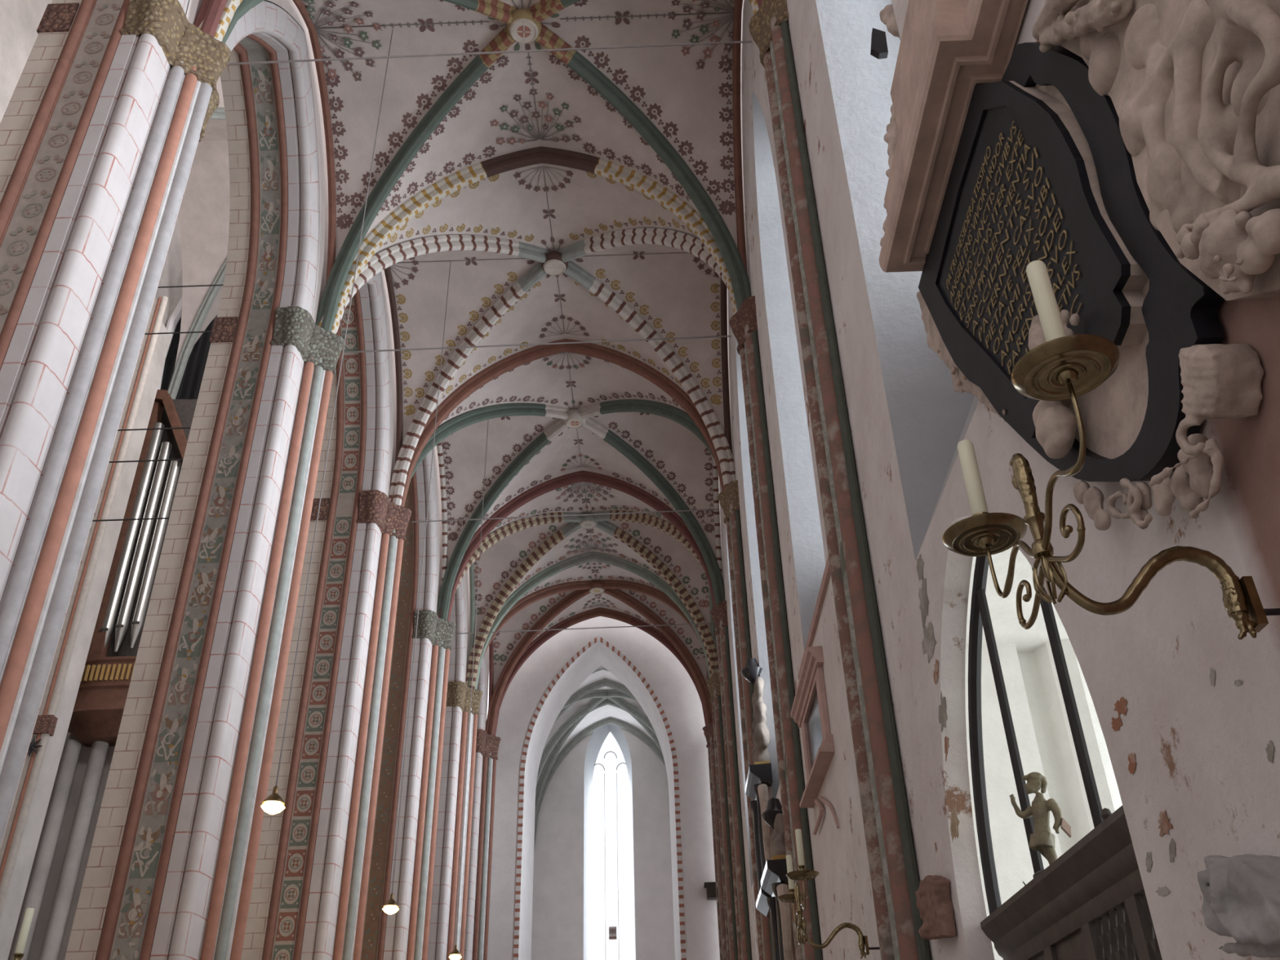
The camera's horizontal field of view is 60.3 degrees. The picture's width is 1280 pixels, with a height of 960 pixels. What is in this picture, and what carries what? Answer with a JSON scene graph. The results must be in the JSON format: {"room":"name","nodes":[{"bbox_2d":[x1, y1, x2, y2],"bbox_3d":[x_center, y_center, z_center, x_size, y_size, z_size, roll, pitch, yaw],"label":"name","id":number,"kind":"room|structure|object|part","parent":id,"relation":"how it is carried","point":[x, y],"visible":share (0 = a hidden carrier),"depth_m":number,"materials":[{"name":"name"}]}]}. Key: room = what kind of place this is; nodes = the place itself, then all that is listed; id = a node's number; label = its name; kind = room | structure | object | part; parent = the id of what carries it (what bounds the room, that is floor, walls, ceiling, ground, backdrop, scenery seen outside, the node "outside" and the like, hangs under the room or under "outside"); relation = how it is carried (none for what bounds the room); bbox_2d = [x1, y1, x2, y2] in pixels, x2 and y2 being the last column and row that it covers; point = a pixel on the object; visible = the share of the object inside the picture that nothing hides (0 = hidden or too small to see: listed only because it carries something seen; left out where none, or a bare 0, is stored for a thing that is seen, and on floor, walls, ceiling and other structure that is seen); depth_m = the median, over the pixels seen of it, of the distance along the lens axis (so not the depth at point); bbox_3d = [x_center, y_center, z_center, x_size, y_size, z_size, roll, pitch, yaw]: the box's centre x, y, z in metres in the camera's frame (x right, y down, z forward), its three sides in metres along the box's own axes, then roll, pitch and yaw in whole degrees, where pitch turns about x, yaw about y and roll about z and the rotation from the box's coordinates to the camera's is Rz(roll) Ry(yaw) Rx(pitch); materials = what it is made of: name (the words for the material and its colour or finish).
{"room":"church","nodes":[
{"label":"church","id":0,"kind":"room"},
{"bbox_2d":[0,0,182,327],"bbox_3d":[-15.622,-9.596,23.987,17.800,46.000,53.500,-2,-32,0],"label":"wall","id":1,"kind":"structure","parent":0,"point":[20,20],"depth_m":42.66,"materials":[{"name":"white paint"}]},
{"bbox_2d":[92,517,168,521],"bbox_3d":[-14.645,1.280,38.680,13.191,0.048,0.056,-2,-32,0],"label":"rod","id":2,"kind":"object","parent":1,"relation":"attached to","point":[153,517],"visible":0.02,"depth_m":38.69,"materials":[{"name":"metal"}]},
{"bbox_2d":[108,458,183,462],"bbox_3d":[-14.813,-0.799,39.999,13.410,0.048,0.056,-2,-32,0],"label":"rod","id":3,"kind":"object","parent":1,"relation":"attached to","point":[174,459],"visible":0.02,"depth_m":40.01,"materials":[{"name":"metal"}]},
{"bbox_2d":[117,426,191,431],"bbox_3d":[-14.886,-1.991,40.755,13.488,0.048,0.056,-2,-32,0],"label":"rod","id":4,"kind":"object","parent":1,"relation":"attached to","point":[181,427],"visible":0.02,"depth_m":40.76,"materials":[{"name":"metal"}]},
{"bbox_2d":[144,330,212,334],"bbox_3d":[-14.793,-5.888,43.215,13.085,0.048,0.056,-2,-32,0],"label":"rod","id":5,"kind":"object","parent":1,"relation":"attached to","point":[210,331],"visible":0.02,"depth_m":43.23,"materials":[{"name":"metal"}]},
{"bbox_2d":[157,284,223,288],"bbox_3d":[-14.727,-7.952,44.518,12.837,0.048,0.056,-2,-32,0],"label":"rod","id":6,"kind":"object","parent":1,"relation":"attached to","point":[219,284],"visible":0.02,"depth_m":44.53,"materials":[{"name":"metal"}]},
{"bbox_2d":[7,268,217,959],"bbox_3d":[-18.458,4.194,47.520,22.000,48.000,1.540,-2,-32,0],"label":"wall","id":7,"kind":"structure","parent":0,"point":[191,381],"depth_m":54.36,"materials":[{"name":"white paint"}]},
{"bbox_3d":[-22.147,-6.683,53.854,2.635,11.284,0.440,-2,-32,0],"label":"opening moulding","id":8,"kind":"part","parent":7,"relation":"part of","materials":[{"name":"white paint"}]},
{"bbox_2d":[167,75,230,399],"bbox_3d":[-15.486,-22.631,32.332,18.000,11.060,53.687,-2,-32,0],"label":"ceiling","id":9,"kind":"structure","parent":0,"point":[203,215],"depth_m":53.76,"materials":[{"name":"paint"}]},
{"bbox_2d":[52,0,488,730],"bbox_3d":[-7.242,-4.289,28.861,1.630,10.150,36.770,-2,-32,0],"label":"arches","id":10,"kind":"structure","parent":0,"point":[277,245],"depth_m":21.98,"materials":[{"name":"paint"}]},
{"bbox_2d":[193,0,763,689],"bbox_3d":[-2.071,-3.645,25.564,8.831,5.270,32.311,-2,-32,0],"label":"ceiling","id":11,"kind":"structure","parent":0,"point":[662,123],"depth_m":26.53,"materials":[{"name":"paint"}]},
{"bbox_2d":[261,29,393,814],"bbox_3d":[-4.700,-2.397,17.637,0.290,15.390,0.290,-2,-32,0],"label":"pendant lamp","id":12,"kind":"object","parent":11,"relation":"hanging from","point":[273,804],"visible":1,"depth_m":15.15,"materials":[{"name":"glass"}]},
{"bbox_3d":[-4.520,4.032,13.568,0.290,0.170,0.290,-2,-32,0],"label":"bulb globe","id":13,"kind":"part","parent":12,"relation":"part of","materials":[{"name":"white glass"}]},
{"bbox_3d":[-4.524,3.901,13.651,0.270,0.220,0.270,-2,-32,0],"label":"lamp shade","id":14,"kind":"part","parent":12,"relation":"part of","materials":[{"name":"gold metal"}]},
{"bbox_2d":[382,262,450,914],"bbox_3d":[-4.534,1.071,23.310,0.290,15.390,0.290,-2,-32,0],"label":"pendant lamp","id":15,"kind":"object","parent":11,"relation":"hanging from","point":[390,907],"visible":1,"depth_m":21.25,"materials":[{"name":"white glass"}]},
{"bbox_3d":[-4.358,7.369,19.324,0.270,0.220,0.270,-2,-32,0],"label":"lamp shade","id":16,"kind":"part","parent":15,"relation":"part of","materials":[{"name":"gold metal"}]},
{"bbox_3d":[-4.354,7.500,19.241,0.290,0.170,0.290,-2,-32,0],"label":"bulb globe","id":17,"kind":"part","parent":15,"relation":"part of","materials":[{"name":"white glass"}]},
{"bbox_2d":[448,422,488,959],"bbox_3d":[-4.373,4.403,29.068,0.290,15.390,0.290,-2,-32,0],"label":"pendant lamp","id":18,"kind":"object","parent":11,"relation":"hanging from","point":[455,954],"visible":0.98,"depth_m":27.23,"materials":[{"name":"white"}]},
{"bbox_3d":[-4.193,10.832,25.000,0.290,0.170,0.290,-2,-32,0],"label":"bulb globe","id":19,"kind":"part","parent":18,"relation":"part of","materials":[{"name":"white glass"}]},
{"bbox_3d":[-4.196,10.701,25.082,0.270,0.220,0.270,-2,-32,0],"label":"lamp shade","id":20,"kind":"part","parent":18,"relation":"part of","materials":[{"name":"gold metal"}]},
{"bbox_3d":[-2.827,-7.017,24.436,1.389,0.745,0.318,-2,-32,0],"label":"transverse rib crown","id":21,"kind":"part","parent":11,"relation":"part of","materials":[{"name":"brown paint"}]},
{"bbox_3d":[-2.660,-3.465,30.055,1.389,0.745,0.318,-2,-32,0],"label":"transverse rib crown","id":22,"kind":"part","parent":11,"relation":"part of","materials":[{"name":"red paint"}]},
{"bbox_3d":[-2.492,0.087,35.675,1.389,0.745,0.318,-2,-32,0],"label":"transverse rib crown","id":23,"kind":"part","parent":11,"relation":"part of","materials":[{"name":"red paint"}]},
{"bbox_3d":[-1.562,-7.059,24.425,1.389,0.745,0.318,-2,-32,0],"label":"transverse rib crown","id":24,"kind":"part","parent":11,"relation":"part of","materials":[{"name":"brown paint"}]},
{"bbox_3d":[-2.354,3.009,40.297,1.389,0.745,0.318,-2,-32,0],"label":"transverse rib crown","id":25,"kind":"part","parent":11,"relation":"part of","materials":[{"name":"paint"}]},
{"bbox_3d":[-1.394,-3.507,30.044,1.389,0.745,0.318,-2,-32,0],"label":"transverse rib crown","id":26,"kind":"part","parent":11,"relation":"part of","materials":[{"name":"red paint"}]},
{"bbox_3d":[-1.226,0.045,35.664,1.389,0.745,0.318,-2,-32,0],"label":"transverse rib crown","id":27,"kind":"part","parent":11,"relation":"part of","materials":[{"name":"red paint"}]},
{"bbox_3d":[-1.088,2.966,40.286,1.389,0.745,0.318,-2,-32,0],"label":"transverse rib crown","id":28,"kind":"part","parent":11,"relation":"part of","materials":[{"name":"paint"}]},
{"bbox_2d":[481,560,712,736],"bbox_3d":[-1.608,6.156,41.074,8.796,5.266,5.005,-2,-32,0],"label":"ceiling","id":29,"kind":"structure","parent":0,"point":[578,593],"depth_m":42.75,"materials":[{"name":"paint"}]},
{"bbox_3d":[-2.235,5.519,44.269,1.389,0.745,0.318,-2,-32,0],"label":"transverse rib crown","id":30,"kind":"part","parent":29,"relation":"part of","materials":[{"name":"brown paint"}]},
{"bbox_3d":[-0.970,5.477,44.258,1.389,0.745,0.318,-2,-32,0],"label":"transverse rib crown","id":31,"kind":"part","parent":29,"relation":"part of","materials":[{"name":"brown paint"}]},
{"bbox_2d":[533,665,665,850],"bbox_3d":[-1.429,12.092,48.054,7.747,6.100,7.201,-2,-32,0],"label":"ceiling","id":32,"kind":"structure","parent":0,"point":[602,700],"depth_m":50.21,"materials":[{"name":"white paint"}]},
{"bbox_2d":[530,724,675,959],"bbox_3d":[-1.189,16.838,45.817,8.700,24.000,8.240,-2,-32,0],"label":"wall","id":33,"kind":"structure","parent":0,"point":[562,927],"depth_m":49.23,"materials":[{"name":"white paint"}]},
{"bbox_2d":[594,751,626,959],"bbox_3d":[-1.238,19.841,48.736,1.817,18.050,0.140,-2,-32,0],"label":"window frame","id":34,"kind":"structure","parent":33,"relation":"in","point":[612,930],"depth_m":49.69,"materials":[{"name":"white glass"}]},
{"bbox_3d":[-1.199,19.987,48.601,0.340,0.540,0.030,-2,-32,0],"label":"stained panel","id":35,"kind":"part","parent":34,"relation":"part of","materials":[{"name":"glass"}]},
{"bbox_2d":[487,616,719,959],"bbox_3d":[-1.251,14.761,40.942,9.000,22.300,2.220,-2,-32,0],"label":"wall","id":36,"kind":"structure","parent":0,"point":[538,692],"depth_m":42.41,"materials":[{"name":"white paint"}]},
{"bbox_2d":[703,881,716,900],"bbox_3d":[2.592,14.668,39.319,0.580,0.520,0.450,-2,-32,0],"label":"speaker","id":37,"kind":"object","parent":36,"relation":"attached to","point":[710,887],"visible":0.64,"depth_m":39.20,"materials":[{"name":"black plastic"}]},
{"bbox_2d":[715,0,1279,959],"bbox_3d":[2.873,0.943,19.199,1.054,22.200,37.600,-2,-32,0],"label":"wall","id":38,"kind":"structure","parent":0,"point":[1188,709],"depth_m":8.89,"materials":[{"name":"paint"}]},
{"bbox_2d":[741,657,773,917],"bbox_3d":[2.385,5.870,21.780,0.536,5.060,1.914,-2,-32,0],"label":"epitaph","id":39,"kind":"object","parent":38,"relation":"attached to","point":[759,781],"visible":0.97,"depth_m":21.54,"materials":[{"name":"stone"}]},
{"bbox_3d":[2.331,5.998,21.700,0.420,0.360,1.500,-2,-32,0],"label":"dark cornice","id":40,"kind":"part","parent":39,"relation":"part of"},
{"bbox_2d":[755,888,772,917],"bbox_3d":[2.404,7.881,20.508,0.380,0.300,1.440,-2,-32,0],"label":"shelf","id":41,"kind":"object","parent":39,"relation":"attached to","point":[762,905],"depth_m":20.50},
{"bbox_2d":[760,796,795,959],"bbox_3d":[2.400,7.236,18.549,0.530,3.795,1.914,-2,-32,0],"label":"epitaph","id":42,"kind":"object","parent":38,"relation":"attached to","point":[774,881],"visible":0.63,"depth_m":18.47,"materials":[{"name":"stone"}]},
{"bbox_3d":[2.333,6.831,18.807,0.420,0.360,1.500,-2,-32,0],"label":"dark cornice","id":43,"kind":"part","parent":42,"relation":"part of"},
{"bbox_2d":[797,555,831,679],"bbox_3d":[2.298,1.704,14.297,0.070,0.100,4.500,-2,-32,0],"label":"string course","id":44,"kind":"object","parent":38,"relation":"attached to","point":[825,579],"visible":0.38,"depth_m":14.16,"materials":[{"name":"paint"}]},
{"bbox_2d":[790,645,839,835],"bbox_3d":[2.309,3.738,14.620,0.190,2.246,2.433,-2,-32,0],"label":"framed panel","id":45,"kind":"object","parent":38,"relation":"attached to","point":[809,710],"visible":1,"depth_m":14.60,"materials":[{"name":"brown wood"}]},
{"bbox_3d":[2.285,2.882,15.162,0.190,0.220,2.433,-2,-32,0],"label":"cornice","id":46,"kind":"part","parent":45,"relation":"part of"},
{"bbox_3d":[2.356,3.377,14.846,0.065,0.998,2.153,-2,-32,0],"label":"stone frame","id":47,"kind":"part","parent":45,"relation":"part of","materials":[{"name":"stone"}]},
{"bbox_3d":[2.312,3.877,14.532,0.190,0.220,2.433,-2,-32,0],"label":"cornice","id":48,"kind":"part","parent":45,"relation":"part of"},
{"bbox_2d":[777,865,879,958],"bbox_3d":[1.667,4.461,11.196,1.140,0.790,1.118,23,-40,-34],"label":"candle sconce","id":49,"kind":"object","parent":38,"relation":"attached to","point":[795,895],"visible":1,"depth_m":11.04,"materials":[{"name":"gold metal"}]},
{"bbox_2d":[786,853,795,888],"bbox_3d":[1.626,4.237,11.924,0.065,0.366,0.065,-2,-32,0],"label":"candle","id":50,"kind":"object","parent":49,"relation":"on","point":[788,857],"visible":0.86,"depth_m":11.92,"materials":[{"name":"wax"}]},
{"bbox_2d":[788,888,795,893],"bbox_3d":[1.632,4.436,11.798,0.082,0.103,0.082,-2,-32,0],"label":"socket","id":51,"kind":"object","parent":49,"relation":"attached to","point":[791,891],"depth_m":11.78,"materials":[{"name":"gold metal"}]},
{"bbox_3d":[1.627,4.467,11.151,0.072,0.280,0.071,-2,-32,0],"label":"stem","id":52,"kind":"part","parent":49,"relation":"part of","materials":[{"name":"gold metal"}]},
{"bbox_2d":[795,828,804,865],"bbox_3d":[1.600,3.671,11.028,0.065,0.366,0.065,-2,-32,0],"label":"candle","id":53,"kind":"object","parent":49,"relation":"on","point":[801,860],"visible":1,"depth_m":11.00,"materials":[{"name":"wax"}]},
{"bbox_2d":[797,865,805,870],"bbox_3d":[1.605,3.870,10.902,0.082,0.103,0.082,-2,-32,0],"label":"socket","id":54,"kind":"object","parent":49,"relation":"attached to","point":[800,867],"depth_m":10.89,"materials":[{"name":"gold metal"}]},
{"bbox_3d":[1.932,4.586,11.067,0.633,0.258,0.064,-2,-32,0],"label":"arm","id":55,"kind":"part","parent":49,"relation":"part of","materials":[{"name":"gold metal"}]},
{"bbox_3d":[2.263,4.653,11.015,0.030,0.170,0.070,-2,-32,0],"label":"wall plate","id":56,"kind":"part","parent":49,"relation":"part of","materials":[{"name":"gold metal"}]},
{"bbox_2d":[915,875,957,940],"bbox_3d":[2.256,3.317,8.484,0.182,0.489,0.771,-2,-32,0],"label":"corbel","id":57,"kind":"object","parent":38,"relation":"attached to","point":[935,905],"visible":1,"depth_m":8.24,"materials":[{"name":"red stone"}]},
{"bbox_2d":[870,0,1279,530],"bbox_3d":[2.043,-2.262,6.236,0.736,6.409,4.383,-2,-32,0],"label":"epitaph","id":58,"kind":"object","parent":38,"relation":"attached to","point":[1135,157],"visible":0.89,"depth_m":4.81,"materials":[{"name":"black stone"}]},
{"bbox_3d":[2.131,-0.808,7.059,0.108,2.306,1.435,-2,-32,0],"label":"moulding","id":59,"kind":"part","parent":58,"relation":"part of","materials":[{"name":"stone"}]},
{"bbox_3d":[1.998,-1.059,6.164,0.022,2.456,2.576,-2,-32,0],"label":"tablet frame","id":60,"kind":"part","parent":58,"relation":"part of","materials":[{"name":"black stone"}]},
{"bbox_3d":[2.099,-0.940,5.666,0.100,2.828,2.570,-2,-32,0],"label":"frame","id":61,"kind":"part","parent":58,"relation":"part of","materials":[{"name":"black stone"}]},
{"bbox_2d":[1079,0,1279,234],"bbox_3d":[2.047,-1.509,4.096,0.278,1.942,1.131,-4,-32,3],"label":"drapery","id":62,"kind":"object","parent":58,"relation":"hanging from","point":[1185,94],"depth_m":3.98,"materials":[{"name":"stone"}]},
{"bbox_2d":[942,333,1279,639],"bbox_3d":[1.399,0.176,3.722,1.140,0.790,1.118,-28,-41,35],"label":"candle sconce","id":63,"kind":"object","parent":38,"relation":"attached to","point":[1072,366],"visible":1,"depth_m":3.61,"materials":[{"name":"gold metal"}]},
{"bbox_2d":[957,440,988,515],"bbox_3d":[1.360,-0.010,4.510,0.065,0.366,0.065,-2,-32,0],"label":"candle","id":64,"kind":"object","parent":63,"relation":"on","point":[976,498],"visible":0.84,"depth_m":4.48,"materials":[{"name":"wax"}]},
{"bbox_2d":[972,511,987,515],"bbox_3d":[1.365,0.189,4.384,0.082,0.103,0.082,-2,-32,0],"label":"socket","id":65,"kind":"object","parent":63,"relation":"attached to","point":[980,513],"depth_m":4.38,"materials":[{"name":"gold metal"}]},
{"bbox_3d":[1.361,0.220,3.737,0.072,0.280,0.071,-2,-32,0],"label":"stem","id":66,"kind":"part","parent":63,"relation":"part of","materials":[{"name":"gold metal"}]},
{"bbox_2d":[1026,260,1066,342],"bbox_3d":[1.333,-0.576,3.614,0.065,0.366,0.065,-2,-32,0],"label":"candle","id":67,"kind":"object","parent":63,"relation":"on","point":[1051,320],"visible":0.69,"depth_m":3.59,"materials":[{"name":"wax"}]},
{"bbox_3d":[1.665,0.340,3.653,0.633,0.258,0.064,-2,-32,0],"label":"arm","id":68,"kind":"part","parent":63,"relation":"part of","materials":[{"name":"gold metal"}]},
{"bbox_3d":[1.996,0.406,3.601,0.030,0.170,0.070,-2,-32,0],"label":"wall plate","id":69,"kind":"part","parent":63,"relation":"part of","materials":[{"name":"gold metal"}]},
{"bbox_2d":[1197,853,1279,958],"bbox_3d":[2.142,1.477,3.826,0.266,0.392,0.666,-2,-32,0],"label":"stone sculpture","id":70,"kind":"object","parent":38,"relation":"attached to","point":[1241,894],"visible":1,"depth_m":3.78,"materials":[{"name":"grey stone"}]},
{"bbox_2d":[964,546,1122,959],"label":"window","id":71,"kind":"structure","parent":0,"point":[1043,734],"depth_m":10.17,"materials":[{"name":"glass"}]},
{"bbox_2d":[968,555,1030,914],"bbox_3d":[2.530,1.787,7.873,0.100,2.195,1.586,-2,-32,0],"label":"window frame","id":72,"kind":"structure","parent":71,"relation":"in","point":[980,618],"depth_m":8.11,"materials":[{"name":"black metal"}]},
{"bbox_3d":[2.507,1.291,7.215,0.100,2.420,3.340,-2,-32,0],"label":"arched frame","id":73,"kind":"part","parent":72,"relation":"part of","materials":[{"name":"metal"}]},
{"bbox_2d":[1040,593,1103,827],"bbox_3d":[2.498,1.259,6.277,0.100,1.382,0.171,-2,-32,0],"label":"mullion","id":74,"kind":"object","parent":71,"relation":"in","point":[1088,778],"depth_m":6.34,"materials":[{"name":"black metal"}]},
{"bbox_3d":[-6.947,12.496,15.977,33.000,0.300,64.000,-2,-32,0],"label":"floor","id":75,"kind":"structure","parent":0,"visible":0},
{"bbox_2d":[0,296,171,959],"bbox_3d":[-20.593,7.047,37.905,2.907,33.000,2.650,-2,-32,0],"label":"pier","id":76,"kind":"object","parent":75,"relation":"on","point":[21,837],"visible":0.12,"depth_m":38.53,"materials":[{"name":"white paint"}]},
{"bbox_2d":[27,736,42,756],"bbox_3d":[-19.487,8.538,35.302,0.660,0.660,0.140,-2,-32,0],"label":"star ornament","id":77,"kind":"object","parent":76,"relation":"attached to","point":[33,745],"visible":0.71,"depth_m":35.26,"materials":[{"name":"metal"}]},
{"bbox_2d":[8,389,197,959],"bbox_3d":[-18.955,9.182,39.873,5.150,31.421,2.160,-2,-32,0],"label":"pipe organ","id":78,"kind":"object","parent":75,"relation":"on","point":[56,878],"visible":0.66,"depth_m":39.86,"materials":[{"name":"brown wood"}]},
{"bbox_3d":[-18.624,15.988,36.366,4.300,16.155,0.200,-2,-32,0],"label":"gallery panel","id":79,"kind":"part","parent":78,"relation":"part of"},
{"bbox_3d":[-21.034,1.599,45.119,1.035,12.607,0.500,-2,-32,0],"label":"case post","id":80,"kind":"part","parent":78,"relation":"part of","materials":[{"name":"brown wood"}]},
{"bbox_3d":[-20.263,-2.253,47.353,2.853,3.826,0.600,-2,-32,0],"label":"case cornice","id":81,"kind":"part","parent":78,"relation":"part of","materials":[{"name":"brown wood"}]},
{"bbox_2d":[0,0,231,848],"bbox_3d":[-7.036,0.410,11.998,2.400,15.870,2.097,-2,-32,0],"label":"pier","id":82,"kind":"object","parent":75,"relation":"on","point":[109,108],"visible":1,"depth_m":13.14,"materials":[{"name":"paint"}]},
{"bbox_2d":[13,952,24,959],"bbox_3d":[-5.120,4.529,9.320,1.140,0.790,1.118,-28,-41,35],"label":"candle sconce","id":83,"kind":"object","parent":82,"relation":"attached to","point":[17,956],"visible":1,"depth_m":9.02,"materials":[{"name":"gold metal"}]},
{"bbox_2d":[14,907,34,953],"bbox_3d":[-5.109,3.736,9.151,0.065,0.366,0.065,-2,-32,0],"label":"candle","id":84,"kind":"object","parent":83,"relation":"on","point":[27,920],"visible":1,"depth_m":9.13,"materials":[{"name":"wax"}]},
{"bbox_2d":[64,306,344,959],"bbox_3d":[-6.868,3.962,17.617,2.400,15.870,2.097,-2,-32,0],"label":"pier","id":85,"kind":"object","parent":75,"relation":"on","point":[171,867],"visible":1,"depth_m":17.44,"materials":[{"name":"paint"}]},
{"bbox_2d":[240,489,411,959],"bbox_3d":[-6.701,7.514,23.237,2.400,15.870,2.097,-2,-32,0],"label":"pier","id":86,"kind":"object","parent":75,"relation":"on","point":[308,901],"visible":1,"depth_m":23.61,"materials":[{"name":"paint"}]},
{"bbox_2d":[360,609,456,959],"bbox_3d":[-6.533,11.066,28.856,2.400,15.870,2.097,-2,-32,0],"label":"pier","id":87,"kind":"object","parent":75,"relation":"on","point":[404,934],"visible":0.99,"depth_m":29.76,"materials":[{"name":"paint"}]},
{"bbox_2d":[426,680,482,959],"bbox_3d":[-6.395,13.987,33.479,2.400,15.870,2.097,-2,-32,0],"label":"pier","id":88,"kind":"object","parent":75,"relation":"on","point":[446,883],"visible":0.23,"depth_m":34.78,"materials":[{"name":"paint"}]},
{"bbox_2d":[463,728,501,959],"bbox_3d":[-6.276,16.497,37.450,2.400,15.870,2.097,-2,-32,0],"label":"pier","id":89,"kind":"object","parent":75,"relation":"on","point":[477,926],"visible":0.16,"depth_m":39.08,"materials":[{"name":"paint"}]},
{"bbox_2d":[702,721,727,959],"bbox_3d":[2.783,16.135,37.409,0.463,16.010,1.464,-2,-32,0],"label":"pilaster","id":90,"kind":"object","parent":75,"relation":"on","point":[708,731],"visible":0.74,"depth_m":39.10,"materials":[{"name":"paint"}]},
{"bbox_2d":[705,672,738,959],"bbox_3d":[2.665,13.624,33.437,0.463,16.010,1.464,-2,-32,0],"label":"pilaster","id":91,"kind":"object","parent":75,"relation":"on","point":[713,683],"visible":0.97,"depth_m":34.83,"materials":[{"name":"brown paint"}]},
{"bbox_2d":[710,600,751,959],"bbox_3d":[2.527,10.703,28.815,0.463,16.010,1.464,-2,-32,0],"label":"pilaster","id":92,"kind":"object","parent":75,"relation":"on","point":[719,614],"visible":1,"depth_m":29.89,"materials":[{"name":"paint"}]},
{"bbox_2d":[456,622,711,634],"bbox_3d":[-1.682,4.435,32.903,7.630,0.098,0.032,-2,-32,0],"label":"rod","id":93,"kind":"object","parent":92,"relation":"attached to","point":[699,623],"visible":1,"depth_m":32.89,"materials":[{"name":"metal"}]},
{"bbox_2d":[717,480,773,959],"bbox_3d":[2.359,7.151,23.196,0.463,16.010,1.464,-2,-32,0],"label":"pilaster","id":94,"kind":"object","parent":75,"relation":"on","point":[728,498],"visible":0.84,"depth_m":24.89,"materials":[{"name":"red paint"}]},
{"bbox_2d":[411,508,719,522],"bbox_3d":[-1.849,0.883,27.283,7.630,0.098,0.032,-2,-32,0],"label":"rod","id":95,"kind":"object","parent":94,"relation":"attached to","point":[712,508],"visible":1,"depth_m":27.27,"materials":[{"name":"metal"}]},
{"bbox_2d":[728,295,822,959],"bbox_3d":[2.191,3.599,17.576,0.463,16.010,1.464,-2,-32,0],"label":"pilaster","id":96,"kind":"object","parent":75,"relation":"on","point":[744,325],"visible":0.95,"depth_m":17.95,"materials":[{"name":"paint"}]},
{"bbox_2d":[343,335,731,353],"bbox_3d":[-2.017,-2.669,21.664,7.630,0.098,0.032,-2,-32,0],"label":"rod","id":97,"kind":"object","parent":96,"relation":"attached to","point":[717,335],"visible":0.9,"depth_m":21.65,"materials":[{"name":"metal"}]},
{"bbox_2d":[748,0,931,959],"bbox_3d":[2.023,0.047,11.957,0.463,16.010,1.464,-2,-32,0],"label":"pilaster","id":98,"kind":"object","parent":75,"relation":"on","point":[893,868],"visible":1,"depth_m":11.19,"materials":[{"name":"red paint"}]},
{"bbox_2d":[228,40,751,65],"bbox_3d":[-2.185,-6.221,16.044,7.630,0.098,0.032,-2,-32,0],"label":"rod","id":99,"kind":"object","parent":98,"relation":"attached to","point":[735,42],"visible":1,"depth_m":16.03,"materials":[{"name":"metal"}]},
{"bbox_2d":[980,805,1162,959],"bbox_3d":[2.569,3.665,5.707,0.250,3.190,3.230,-2,-32,0],"label":"wooden screen","id":100,"kind":"object","parent":75,"relation":"on","point":[1091,903],"visible":0.57,"depth_m":6.15,"materials":[{"name":"brown wood"}]},
{"bbox_3d":[2.637,3.918,6.841,0.030,1.770,0.740,-2,-32,0],"label":"panel","id":101,"kind":"part","parent":100,"relation":"part of","materials":[{"name":"brown wood"}]},
{"bbox_2d":[1009,772,1071,878],"bbox_3d":[2.512,2.172,6.915,0.284,0.662,0.260,-2,-32,0],"label":"statuette","id":102,"kind":"object","parent":100,"relation":"on","point":[1042,841],"visible":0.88,"depth_m":6.87,"materials":[{"name":"brown stone"}]},
{"bbox_3d":[2.617,3.483,6.152,0.030,1.770,0.610,-2,-32,0],"label":"panel","id":103,"kind":"part","parent":100,"relation":"part of","materials":[{"name":"brown wood"}]},
{"bbox_2d":[1101,808,1111,820],"bbox_3d":[2.472,1.789,5.826,0.070,0.110,0.070,-2,-32,0],"label":"finial","id":104,"kind":"object","parent":100,"relation":"on","point":[1105,812],"visible":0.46,"depth_m":5.82,"materials":[{"name":"brown wood"}]},
{"bbox_3d":[2.594,3.088,5.527,0.072,1.780,0.609,-2,-32,0],"label":"lattice panel","id":105,"kind":"part","parent":100,"relation":"part of","materials":[{"name":"brown wood"}]},
{"bbox_3d":[2.576,2.701,4.914,0.072,1.780,0.599,-2,-32,0],"label":"lattice panel","id":106,"kind":"part","parent":100,"relation":"part of","materials":[{"name":"brown wood"}]}
]}

